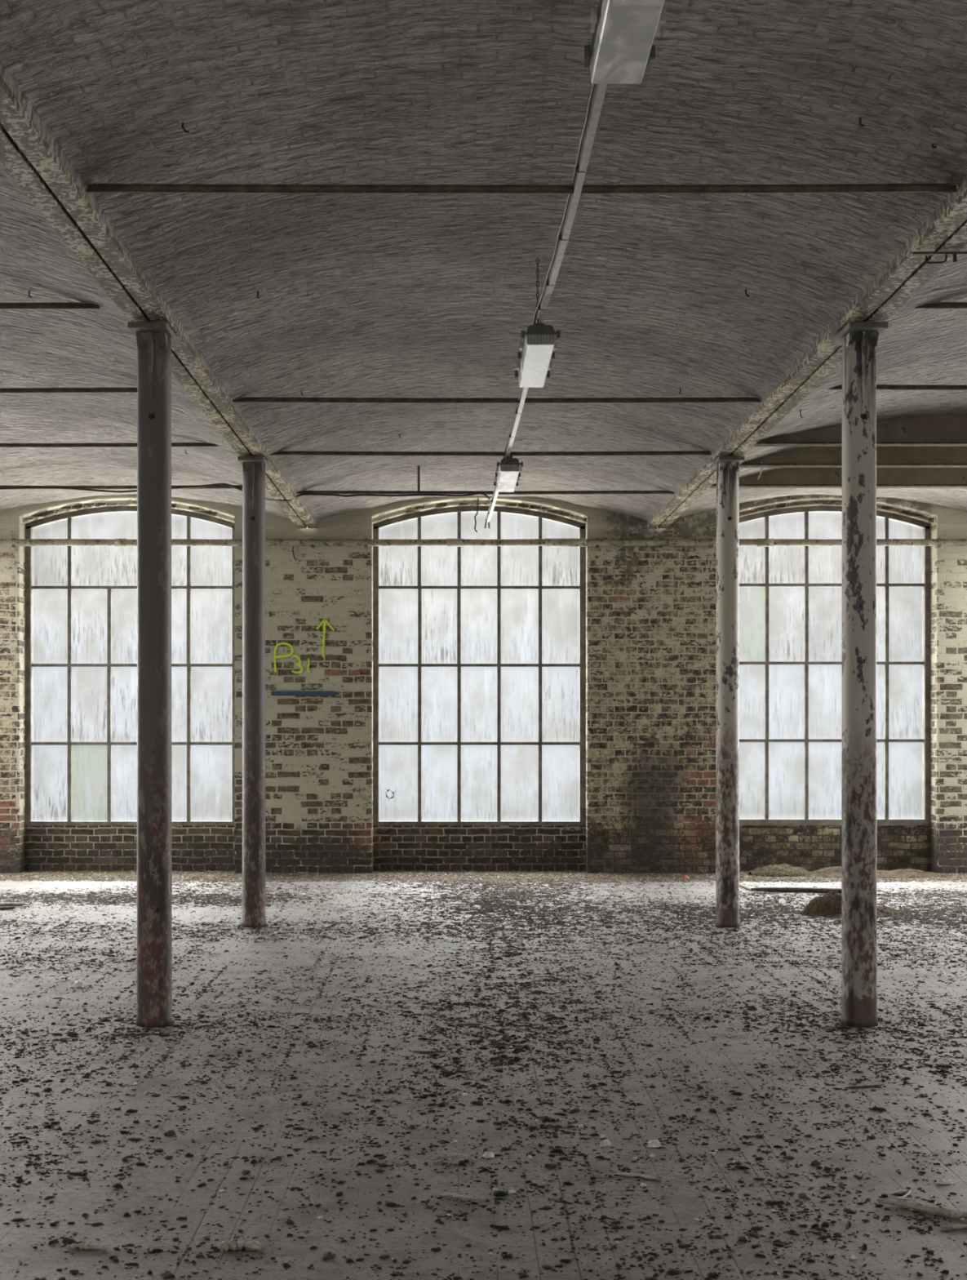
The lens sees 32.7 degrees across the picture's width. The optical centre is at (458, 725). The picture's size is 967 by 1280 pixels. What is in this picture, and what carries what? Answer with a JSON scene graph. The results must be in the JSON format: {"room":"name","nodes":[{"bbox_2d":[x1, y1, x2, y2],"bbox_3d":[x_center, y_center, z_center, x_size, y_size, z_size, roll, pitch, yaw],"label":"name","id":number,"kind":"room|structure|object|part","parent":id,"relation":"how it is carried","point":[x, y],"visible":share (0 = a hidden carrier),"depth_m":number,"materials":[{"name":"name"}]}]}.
{"room":"abandoned factory hall","nodes":[
{"label":"abandoned factory hall","id":0,"kind":"room"},
{"bbox_2d":[0,0,966,524],"bbox_3d":[0.237,-2.107,6.600,16.938,0.329,19.200,0,0,0],"label":"ceiling","id":1,"kind":"structure","parent":0,"point":[361,295],"depth_m":7.22,"materials":[{"name":"brick"}]},
{"bbox_2d":[0,302,100,309],"bbox_3d":[-3.184,-2.072,8.144,2.824,0.035,0.031,0,0,0],"label":"rod","id":2,"kind":"object","parent":1,"relation":"attached to","point":[71,304],"visible":0.96,"depth_m":8.13,"materials":[{"name":"metal"}]},
{"bbox_2d":[0,387,137,393],"bbox_3d":[-3.184,-2.072,10.189,2.824,0.036,0.031,0,0,0],"label":"rod","id":3,"kind":"object","parent":1,"relation":"attached to","point":[2,390],"visible":0.82,"depth_m":10.18,"materials":[{"name":"metal"}]},
{"bbox_2d":[0,442,217,447],"bbox_3d":[-3.184,-2.072,12.175,2.824,0.036,0.031,0,0,0],"label":"rod","id":4,"kind":"object","parent":1,"relation":"attached to","point":[173,444],"visible":0.77,"depth_m":12.16,"materials":[{"name":"metal"}]},
{"bbox_2d":[0,484,242,488],"bbox_3d":[-3.184,-2.072,14.334,2.824,0.036,0.031,0,0,0],"label":"rod","id":5,"kind":"object","parent":1,"relation":"attached to","point":[221,486],"visible":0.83,"depth_m":14.32,"materials":[{"name":"metal"}]},
{"bbox_2d":[182,122,189,133],"bbox_3d":[-0.956,-2.106,5.779,0.026,0.058,0.008,0,0,0],"label":"ceiling hook","id":6,"kind":"object","parent":1,"relation":"attached to","point":[183,126],"visible":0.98,"depth_m":5.78,"materials":[{"name":"black metal"}]},
{"bbox_2d":[417,466,420,491],"bbox_3d":[-0.336,-2.117,14.132,0.021,0.233,0.022,0,0,0],"label":"rod","id":7,"kind":"object","parent":1,"relation":"hanging from","point":[419,467],"visible":1,"depth_m":14.12,"materials":[{"name":"metal"}]},
{"bbox_2d":[297,490,675,494],"bbox_3d":[0.237,-1.997,14.132,3.342,0.036,0.031,0,0,0],"label":"rod","id":8,"kind":"object","parent":1,"relation":"attached to","point":[377,492],"visible":0.89,"depth_m":14.12,"materials":[{"name":"metal"}]},
{"bbox_2d":[0,483,491,502],"bbox_3d":[-2.027,-2.009,14.259,4.636,0.186,0.346,0,0,0],"label":"cable","id":9,"kind":"object","parent":8,"relation":"attached to","point":[216,484],"visible":0.9,"depth_m":14.13,"materials":[{"name":"rubber"}]},
{"bbox_2d":[484,486,498,528],"bbox_3d":[0.314,-1.944,14.153,0.054,0.127,3.187,0,0,-1],"label":"conduit","id":10,"kind":"object","parent":8,"relation":"attached to","point":[494,499],"visible":0.66,"depth_m":14.85,"materials":[{"name":"metal"}]},
{"bbox_2d":[270,450,711,456],"bbox_3d":[0.237,-1.997,12.102,3.342,0.036,0.031,0,0,0],"label":"rod","id":11,"kind":"object","parent":1,"relation":"attached to","point":[282,452],"visible":0.88,"depth_m":12.09,"materials":[{"name":"metal"}]},
{"bbox_2d":[503,387,528,457],"bbox_3d":[0.378,-1.992,10.520,0.050,0.033,3.601,0,0,-1],"label":"conduit","id":12,"kind":"object","parent":11,"relation":"attached to","point":[518,411],"visible":0.59,"depth_m":10.73,"materials":[{"name":"metal"}]},
{"bbox_2d":[493,456,523,492],"bbox_3d":[0.378,-1.911,12.507,0.191,0.131,1.075,0,0,0],"label":"hanging lamp","id":13,"kind":"object","parent":12,"relation":"hanging from","point":[508,473],"visible":1,"depth_m":12.21,"materials":[{"name":"metal"}]},
{"bbox_2d":[496,464,519,492],"bbox_3d":[0.378,-1.870,12.505,0.145,0.050,1.064,0,0,0],"label":"diffuser","id":14,"kind":"object","parent":13,"relation":"attached to","point":[508,476],"depth_m":12.33,"materials":[{"name":"white plastic"}]},
{"bbox_2d":[232,397,760,403],"bbox_3d":[0.237,-1.997,10.120,3.342,0.036,0.031,0,0,0],"label":"rod","id":15,"kind":"object","parent":1,"relation":"attached to","point":[357,400],"visible":0.9,"depth_m":10.11,"materials":[{"name":"metal"}]},
{"bbox_2d":[85,183,958,193],"bbox_3d":[0.237,-1.997,6.131,3.342,0.036,0.031,0,0,0],"label":"rod","id":16,"kind":"object","parent":1,"relation":"attached to","point":[102,188],"visible":0.95,"depth_m":6.12,"materials":[{"name":"metal"}]},
{"bbox_2d":[532,84,607,324],"bbox_3d":[0.423,-1.992,6.400,0.062,0.033,3.841,0,0,-1],"label":"conduit","id":17,"kind":"object","parent":16,"relation":"attached to","point":[580,169],"visible":0.7,"depth_m":6.12,"materials":[{"name":"metal"}]},
{"bbox_2d":[583,0,666,84],"bbox_3d":[0.456,-1.911,4.216,0.199,0.131,1.066,0,0,0],"label":"lamp","id":18,"kind":"object","parent":17,"relation":"hanging from","point":[620,49],"visible":1,"depth_m":4.45,"materials":[{"name":"metal"}]},
{"bbox_2d":[515,257,560,387],"bbox_3d":[0.402,-2.051,8.482,0.189,0.413,1.057,0,0,0],"label":"lamp","id":19,"kind":"object","parent":1,"relation":"hanging from","point":[539,343],"visible":0.92,"depth_m":8.22,"materials":[{"name":"metal"}]},
{"bbox_2d":[518,334,555,387],"bbox_3d":[0.402,-1.870,8.495,0.143,0.050,1.015,0,0,0],"label":"diffuser","id":20,"kind":"object","parent":19,"relation":"attached to","point":[536,353],"depth_m":8.35,"materials":[{"name":"white plastic"}]},
{"bbox_3d":[0.387,-2.099,7.990,0.016,0.318,0.075,0,0,2],"label":"chain","id":21,"kind":"part","parent":19,"relation":"part of","materials":[{"name":"black metal"}]},
{"bbox_2d":[709,467,966,488],"bbox_3d":[3.659,-2.158,14.044,3.105,0.255,0.110,0,0,0],"label":"joist","id":22,"kind":"object","parent":1,"relation":"attached to","point":[788,477],"visible":0.45,"depth_m":14.03,"materials":[{"name":"brown wood"}]},
{"bbox_2d":[739,446,966,479],"bbox_3d":[3.659,-2.103,12.925,3.105,0.364,0.110,0,0,0],"label":"joist","id":23,"kind":"object","parent":1,"relation":"attached to","point":[811,456],"depth_m":12.90,"materials":[{"name":"brown wood"}]},
{"bbox_3d":[2.361,-1.990,12.878,0.043,0.139,0.007,0,0,0],"label":"torn strip","id":24,"kind":"part","parent":23,"relation":"part of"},
{"bbox_2d":[753,413,966,446],"bbox_3d":[3.659,-2.158,11.941,3.105,0.255,0.110,0,0,0],"label":"joist","id":25,"kind":"object","parent":1,"relation":"attached to","point":[950,430],"visible":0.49,"depth_m":11.92,"materials":[{"name":"brown wood"}]},
{"bbox_2d":[859,117,864,126],"bbox_3d":[1.411,-2.117,5.759,0.017,0.051,0.008,0,0,0],"label":"ceiling hook","id":26,"kind":"object","parent":1,"relation":"attached to","point":[860,118],"visible":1,"depth_m":5.76,"materials":[{"name":"black metal"}]},
{"bbox_2d":[827,384,966,390],"bbox_3d":[3.659,-2.072,10.103,2.824,0.036,0.031,0,0,0],"label":"rod","id":27,"kind":"object","parent":1,"relation":"attached to","point":[884,387],"visible":0.67,"depth_m":10.09,"materials":[{"name":"metal"}]},
{"bbox_2d":[914,302,966,308],"bbox_3d":[3.659,-2.072,8.137,2.824,0.036,0.031,0,0,0],"label":"rod","id":28,"kind":"object","parent":1,"relation":"attached to","point":[938,304],"visible":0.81,"depth_m":8.12,"materials":[{"name":"metal"}]},
{"bbox_2d":[0,871,966,1279],"bbox_3d":[0.250,1.450,6.880,18.900,0.001,19.760,0,0,0],"label":"floor","id":29,"kind":"structure","parent":0,"point":[679,1209],"depth_m":6.29,"materials":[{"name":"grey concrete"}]},
{"bbox_2d":[0,906,15,909],"bbox_3d":[-3.583,1.437,12.975,0.194,0.027,0.038,0,0,-15],"label":"batten","id":30,"kind":"object","parent":29,"relation":"on","point":[1,907],"visible":1,"depth_m":12.97,"materials":[{"name":"wood"}]},
{"bbox_2d":[0,902,26,906],"bbox_3d":[-3.614,1.435,13.230,0.285,0.032,0.046,0,0,0],"label":"batten","id":31,"kind":"object","parent":29,"relation":"on","point":[2,904],"visible":1,"depth_m":13.21,"materials":[{"name":"beige wood"}]},
{"bbox_2d":[70,978,86,987],"bbox_3d":[-2.103,1.429,9.130,0.075,0.042,0.062,0,0,20],"label":"chunk","id":32,"kind":"object","parent":29,"relation":"on","point":[80,983],"visible":1,"depth_m":9.11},
{"bbox_2d":[66,1241,109,1249],"bbox_3d":[-1.024,1.443,4.566,0.121,0.021,0.037,0,0,5],"label":"wood splinter","id":33,"kind":"object","parent":29,"relation":"on","point":[82,1245],"visible":1,"depth_m":4.55,"materials":[{"name":"beige wood"}]},
{"bbox_2d":[90,1138,101,1143],"bbox_3d":[-1.257,1.444,5.725,0.037,0.013,0.023,0,0,-37],"label":"clod","id":34,"kind":"object","parent":29,"relation":"on","point":[95,1141],"visible":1,"depth_m":5.72,"materials":[{"name":"brown soil"}]},
{"bbox_2d":[121,1157,128,1162],"bbox_3d":[-1.107,1.444,5.482,0.023,0.013,0.036,0,0,-11],"label":"clod","id":35,"kind":"object","parent":29,"relation":"on","point":[124,1159],"visible":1,"depth_m":5.47,"materials":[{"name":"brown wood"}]},
{"bbox_2d":[127,321,180,1027],"bbox_3d":[-1.474,-0.232,8.000,0.185,3.363,0.380,0,0,0],"label":"column","id":36,"kind":"structure","parent":29,"relation":"on","point":[155,340],"depth_m":7.93,"materials":[{"name":"metal"}]},
{"bbox_3d":[-1.474,-1.899,8.000,0.185,0.028,0.380,0,0,0],"label":"cap plate","id":37,"kind":"part","parent":36,"relation":"part of","materials":[{"name":"grey paint"}]},
{"bbox_2d":[0,75,317,528],"bbox_3d":[-1.474,-1.949,6.580,0.191,0.042,19.141,0,0,0],"label":"beam","id":38,"kind":"structure","parent":36,"relation":"on","point":[25,153],"depth_m":6.82,"materials":[{"name":"beige paint"}]},
{"bbox_2d":[164,1129,176,1135],"bbox_3d":[-1.018,1.442,5.835,0.045,0.015,0.032,0,0,-12],"label":"clod","id":39,"kind":"object","parent":29,"relation":"on","point":[171,1132],"visible":1,"depth_m":5.83,"materials":[{"name":"brown soil"}]},
{"bbox_2d":[217,1239,266,1251],"bbox_3d":[-0.597,1.438,4.558,0.137,0.032,0.062,0,0,0],"label":"wood splinter","id":40,"kind":"object","parent":29,"relation":"on","point":[232,1244],"visible":1,"depth_m":4.54,"materials":[{"name":"beige wood"}]},
{"bbox_2d":[241,1169,249,1174],"bbox_3d":[-0.688,1.445,5.333,0.030,0.010,0.021,0,0,39],"label":"clod","id":41,"kind":"object","parent":29,"relation":"on","point":[244,1171],"visible":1,"depth_m":5.33,"materials":[{"name":"brown soil"}]},
{"bbox_2d":[237,456,270,927],"bbox_3d":[-1.474,-0.232,11.904,0.185,3.363,0.380,0,0,0],"label":"column","id":42,"kind":"structure","parent":29,"relation":"on","point":[254,845],"depth_m":11.83,"materials":[{"name":"metal"}]},
{"bbox_3d":[-1.474,-1.899,11.904,0.185,0.028,0.380,0,0,0],"label":"cap plate","id":43,"kind":"part","parent":42,"relation":"part of","materials":[{"name":"grey paint"}]},
{"bbox_2d":[275,1155,282,1159],"bbox_3d":[-0.600,1.446,5.509,0.027,0.009,0.019,0,0,-23],"label":"clod","id":44,"kind":"object","parent":29,"relation":"on","point":[277,1157],"visible":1,"depth_m":5.50,"materials":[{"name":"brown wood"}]},
{"bbox_2d":[284,1218,294,1224],"bbox_3d":[-0.489,1.444,4.802,0.035,0.013,0.023,0,0,30],"label":"clod","id":45,"kind":"object","parent":29,"relation":"on","point":[289,1221],"visible":1,"depth_m":4.79,"materials":[{"name":"brown soil"}]},
{"bbox_2d":[322,1252,334,1260],"bbox_3d":[-0.352,1.442,4.486,0.029,0.016,0.046,0,0,30],"label":"clod","id":46,"kind":"object","parent":29,"relation":"on","point":[327,1255],"visible":1,"depth_m":4.48,"materials":[{"name":"brown soil"}]},
{"bbox_2d":[375,1167,385,1172],"bbox_3d":[-0.252,1.444,5.360,0.034,0.012,0.021,0,0,-19],"label":"clod","id":47,"kind":"object","parent":29,"relation":"on","point":[380,1169],"visible":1,"depth_m":5.35,"materials":[{"name":"brown soil"}]},
{"bbox_2d":[378,1162,389,1167],"bbox_3d":[-0.243,1.443,5.420,0.038,0.013,0.023,0,0,-11],"label":"clod","id":48,"kind":"object","parent":29,"relation":"on","point":[384,1164],"visible":1,"depth_m":5.41,"materials":[{"name":"brown soil"}]},
{"bbox_2d":[408,1124,417,1128],"bbox_3d":[-0.163,1.444,5.938,0.026,0.013,0.038,0,0,19],"label":"clod","id":49,"kind":"object","parent":29,"relation":"on","point":[411,1126],"visible":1,"depth_m":5.93,"materials":[{"name":"brown soil"}]},
{"bbox_2d":[413,1050,446,1053],"bbox_3d":[-0.127,1.445,7.292,0.152,0.010,0.023,0,0,3],"label":"twig","id":50,"kind":"object","parent":29,"relation":"on","point":[419,1051],"visible":1,"depth_m":7.29,"materials":[{"name":"brown wood"}]},
{"bbox_2d":[431,1153,477,1161],"bbox_3d":[-0.008,1.437,5.485,0.154,0.019,0.047,0,0,7],"label":"strip","id":51,"kind":"object","parent":29,"relation":"on","point":[468,1157],"visible":1,"depth_m":5.48,"materials":[{"name":"grey wood"}]},
{"bbox_2d":[438,1192,485,1200],"bbox_3d":[0.007,1.440,5.035,0.156,0.015,0.042,0,0,22],"label":"strip","id":52,"kind":"object","parent":29,"relation":"on","point":[445,1194],"visible":1,"depth_m":5.02,"materials":[{"name":"grey wood"}]},
{"bbox_2d":[454,1022,482,1024],"bbox_3d":[0.050,1.444,7.983,0.135,0.013,0.029,0,0,0],"label":"wood splinter","id":53,"kind":"object","parent":29,"relation":"on","point":[459,1023],"visible":1,"depth_m":7.97,"materials":[{"name":"beige wood"}]},
{"bbox_2d":[0,870,966,1279],"bbox_3d":[0.251,1.443,9.787,10.314,0.015,13.196,0,0,0],"label":"debris","id":54,"kind":"object","parent":29,"relation":"on","point":[542,877],"visible":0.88,"depth_m":8.44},
{"bbox_2d":[379,1254,388,1258],"bbox_3d":[-0.202,1.446,4.487,0.025,0.008,0.018,0,0,-1],"label":"clod","id":55,"kind":"object","parent":54,"relation":"on","point":[383,1256],"visible":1,"depth_m":4.48,"materials":[{"name":"brown soil"}]},
{"bbox_2d":[471,905,481,909],"bbox_3d":[0.144,1.433,12.999,0.079,0.034,0.066,0,0,4],"label":"crumpled paper","id":56,"kind":"object","parent":54,"relation":"on","point":[477,907],"visible":1,"depth_m":12.98,"materials":[{"name":"white paper"}]},
{"bbox_2d":[482,1151,494,1157],"bbox_3d":[0.103,1.442,5.541,0.041,0.015,0.035,0,0,1],"label":"chunk","id":57,"kind":"object","parent":29,"relation":"on","point":[486,1154],"visible":1,"depth_m":5.53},
{"bbox_2d":[493,1121,502,1124],"bbox_3d":[0.145,1.445,5.990,0.028,0.009,0.020,0,0,31],"label":"clod","id":58,"kind":"object","parent":29,"relation":"on","point":[495,1122],"visible":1,"depth_m":5.99,"materials":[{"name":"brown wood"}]},
{"bbox_2d":[508,1189,515,1193],"bbox_3d":[0.168,1.445,5.116,0.020,0.009,0.022,0,0,-20],"label":"chip","id":59,"kind":"object","parent":29,"relation":"on","point":[511,1191],"visible":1,"depth_m":5.11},
{"bbox_2d":[544,1163,557,1168],"bbox_3d":[0.305,1.444,5.403,0.038,0.013,0.028,0,0,26],"label":"clod","id":60,"kind":"object","parent":29,"relation":"on","point":[551,1166],"visible":1,"depth_m":5.40,"materials":[{"name":"brown soil"}]},
{"bbox_2d":[600,1139,611,1146],"bbox_3d":[0.510,1.441,5.691,0.043,0.019,0.035,0,0,-22],"label":"chunk","id":61,"kind":"object","parent":29,"relation":"on","point":[605,1143],"visible":1,"depth_m":5.68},
{"bbox_2d":[614,1172,662,1180],"bbox_3d":[0.581,1.446,5.287,0.160,0.011,0.033,0,0,27],"label":"wood splinter","id":62,"kind":"object","parent":29,"relation":"on","point":[628,1175],"visible":1,"depth_m":5.29,"materials":[{"name":"beige wood"}]},
{"bbox_2d":[640,1182,647,1186],"bbox_3d":[0.583,1.445,5.186,0.018,0.009,0.022,0,0,-41],"label":"chip","id":63,"kind":"object","parent":29,"relation":"on","point":[642,1184],"visible":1,"depth_m":5.18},
{"bbox_2d":[647,1139,660,1147],"bbox_3d":[0.674,1.437,5.671,0.045,0.027,0.039,0,0,27],"label":"chunk","id":64,"kind":"object","parent":29,"relation":"on","point":[655,1143],"visible":1,"depth_m":5.66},
{"bbox_2d":[711,456,745,927],"bbox_3d":[1.948,-0.232,11.904,0.185,3.363,0.380,0,0,0],"label":"column","id":65,"kind":"structure","parent":29,"relation":"on","point":[727,557],"depth_m":11.83,"materials":[{"name":"metal"}]},
{"bbox_3d":[1.948,-1.899,11.904,0.185,0.028,0.380,0,0,0],"label":"cap plate","id":66,"kind":"part","parent":65,"relation":"part of","materials":[{"name":"grey paint"}]},
{"bbox_2d":[737,1235,748,1243],"bbox_3d":[0.802,1.444,4.635,0.028,0.013,0.039,0,0,12],"label":"clod","id":67,"kind":"object","parent":29,"relation":"on","point":[744,1239],"visible":1,"depth_m":4.62,"materials":[{"name":"brown soil"}]},
{"bbox_2d":[739,884,751,890],"bbox_3d":[2.561,1.438,14.616,0.042,0.025,0.511,0,0,-5],"label":"broken lath","id":68,"kind":"object","parent":29,"relation":"on","point":[740,885],"visible":0.88,"depth_m":14.62,"materials":[{"name":"grey wood"}]},
{"bbox_2d":[748,863,810,876],"bbox_3d":[3.125,1.400,15.940,0.600,0.121,0.400,0,0,0],"label":"heap","id":69,"kind":"object","parent":29,"relation":"on","point":[784,869],"visible":0.94,"depth_m":15.83,"materials":[{"name":"beige sand"}]},
{"bbox_2d":[751,887,841,893],"bbox_3d":[2.983,1.428,14.295,0.870,0.045,0.059,0,0,11],"label":"pole","id":70,"kind":"object","parent":29,"relation":"on","point":[818,890],"visible":0.76,"depth_m":14.29,"materials":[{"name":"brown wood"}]},
{"bbox_2d":[799,1193,811,1199],"bbox_3d":[1.066,1.442,5.054,0.043,0.016,0.029,0,0,37],"label":"clod","id":71,"kind":"object","parent":29,"relation":"on","point":[803,1196],"visible":1,"depth_m":5.05,"materials":[{"name":"brown soil"}]},
{"bbox_2d":[810,1160,821,1165],"bbox_3d":[1.180,1.442,5.440,0.042,0.015,0.028,0,0,-33],"label":"clod","id":72,"kind":"object","parent":29,"relation":"on","point":[815,1162],"visible":1,"depth_m":5.43,"materials":[{"name":"brown soil"}]},
{"bbox_2d":[833,1231,841,1236],"bbox_3d":[1.078,1.445,4.681,0.029,0.010,0.021,0,0,-10],"label":"clod","id":73,"kind":"object","parent":29,"relation":"on","point":[837,1233],"visible":1,"depth_m":4.67,"materials":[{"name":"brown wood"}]},
{"bbox_2d":[838,1182,844,1186],"bbox_3d":[1.209,1.445,5.193,0.019,0.011,0.029,0,0,7],"label":"clod","id":74,"kind":"object","parent":29,"relation":"on","point":[841,1184],"visible":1,"depth_m":5.19,"materials":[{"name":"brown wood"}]},
{"bbox_2d":[849,1255,857,1259],"bbox_3d":[1.076,1.446,4.481,0.019,0.009,0.017,0,0,-12],"label":"chip","id":75,"kind":"object","parent":29,"relation":"on","point":[853,1257],"visible":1,"depth_m":4.48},
{"bbox_2d":[801,890,906,917],"bbox_3d":[3.045,1.368,12.680,0.800,0.185,0.560,0,0,0],"label":"heap","id":76,"kind":"object","parent":29,"relation":"on","point":[828,904],"visible":0.63,"depth_m":12.58,"materials":[{"name":"brown soil"}]},
{"bbox_2d":[831,321,888,1027],"bbox_3d":[1.948,-0.232,8.000,0.185,3.363,0.380,0,0,0],"label":"column","id":77,"kind":"structure","parent":29,"relation":"on","point":[858,340],"depth_m":7.93,"materials":[{"name":"metal"}]},
{"bbox_2d":[647,186,966,528],"bbox_3d":[1.948,-1.949,6.580,0.191,0.042,19.141,0,0,0],"label":"beam","id":78,"kind":"structure","parent":77,"relation":"on","point":[948,233],"depth_m":8.39,"materials":[{"name":"beige paint"}]},
{"bbox_2d":[912,251,966,263],"bbox_3d":[1.969,-1.899,6.705,0.240,0.047,0.031,0,0,0],"label":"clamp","id":79,"kind":"object","parent":78,"relation":"attached to","point":[954,254],"visible":1,"depth_m":6.69,"materials":[{"name":"metal"}]},
{"bbox_3d":[1.948,-1.899,8.000,0.185,0.028,0.380,0,0,0],"label":"cap plate","id":80,"kind":"part","parent":77,"relation":"part of","materials":[{"name":"grey paint"}]},
{"bbox_2d":[844,1084,883,1088],"bbox_3d":[1.630,1.446,6.598,0.177,0.010,0.016,0,0,-16],"label":"twig","id":81,"kind":"object","parent":29,"relation":"on","point":[864,1086],"visible":1,"depth_m":6.59,"materials":[{"name":"brown wood"}]},
{"bbox_2d":[804,866,951,878],"bbox_3d":[4.019,1.409,15.860,1.500,0.103,0.520,0,0,0],"label":"heap","id":82,"kind":"object","parent":29,"relation":"on","point":[833,872],"visible":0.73,"depth_m":15.76,"materials":[{"name":"beige sand"}]},
{"bbox_2d":[889,1189,911,1199],"bbox_3d":[1.365,1.447,5.088,0.068,0.006,0.098,0,0,15],"label":"chunk","id":83,"kind":"object","parent":29,"relation":"on","point":[905,1190],"visible":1,"depth_m":5.09,"materials":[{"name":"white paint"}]},
{"bbox_2d":[877,1198,966,1218],"bbox_3d":[1.414,1.439,4.890,0.353,0.025,0.044,0,0,36],"label":"stick","id":84,"kind":"object","parent":29,"relation":"on","point":[957,1214],"visible":1,"depth_m":4.89,"materials":[{"name":"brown wood"}]},
{"bbox_2d":[936,1178,952,1184],"bbox_3d":[1.543,1.444,5.220,0.060,0.013,0.033,0,0,-15],"label":"chunk","id":85,"kind":"object","parent":29,"relation":"on","point":[945,1181],"visible":1,"depth_m":5.21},
{"bbox_2d":[939,1223,966,1229],"bbox_3d":[1.463,1.444,4.747,0.150,0.015,0.019,0,0,0],"label":"rod","id":86,"kind":"object","parent":29,"relation":"on","point":[954,1226],"visible":1,"depth_m":4.74,"materials":[{"name":"grey wood"}]},
{"bbox_2d":[0,494,966,873],"bbox_3d":[0.250,-0.525,16.407,18.300,3.950,0.506,0,0,0],"label":"wall","id":87,"kind":"structure","parent":0,"point":[651,611],"depth_m":16.16,"materials":[{"name":"beige brick"}]},
{"bbox_2d":[25,506,235,825],"bbox_3d":[-3.246,-0.598,16.455,2.127,3.197,0.170,0,0,0],"label":"window","id":88,"kind":"structure","parent":87,"relation":"in","point":[29,815],"depth_m":16.41,"materials":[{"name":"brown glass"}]},
{"bbox_3d":[-3.246,0.981,16.455,2.103,0.030,0.170,0,0,0],"label":"sill","id":89,"kind":"part","parent":88,"relation":"part of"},
{"bbox_2d":[271,691,334,695],"bbox_3d":[-1.520,-0.314,16.146,0.617,0.044,0.026,0,0,0],"label":"batten","id":90,"kind":"object","parent":87,"relation":"attached to","point":[273,693],"visible":1,"depth_m":16.14,"materials":[{"name":"blue paint"}]},
{"bbox_2d":[474,497,479,532],"bbox_3d":[0.192,-2.063,16.141,0.033,0.354,0.090,0,0,25],"label":"cable","id":91,"kind":"object","parent":87,"relation":"hanging from","point":[476,531],"visible":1,"depth_m":16.11,"materials":[{"name":"metal"}]},
{"bbox_2d":[373,506,586,825],"bbox_3d":[0.213,-0.598,16.455,2.127,3.197,0.170,0,0,0],"label":"window","id":92,"kind":"structure","parent":87,"relation":"in","point":[582,587],"depth_m":16.41,"materials":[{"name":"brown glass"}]},
{"bbox_3d":[0.213,0.981,16.455,2.103,0.030,0.170,0,0,0],"label":"sill","id":93,"kind":"part","parent":92,"relation":"part of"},
{"bbox_2d":[0,537,966,547],"bbox_3d":[0.200,-1.780,16.098,17.000,0.086,0.105,0,0,0],"label":"pipe","id":94,"kind":"object","parent":87,"relation":"attached to","point":[15,543],"visible":0.85,"depth_m":16.06,"materials":[{"name":"metal"}]},
{"bbox_2d":[739,506,930,825],"bbox_3d":[3.643,-0.601,16.455,2.127,3.193,0.170,0,0,0],"label":"window","id":95,"kind":"structure","parent":87,"relation":"in","point":[926,820],"depth_m":16.41,"materials":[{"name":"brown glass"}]},
{"bbox_3d":[3.643,0.981,16.455,2.103,0.030,0.170,0,0,0],"label":"sill","id":96,"kind":"part","parent":95,"relation":"part of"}
]}

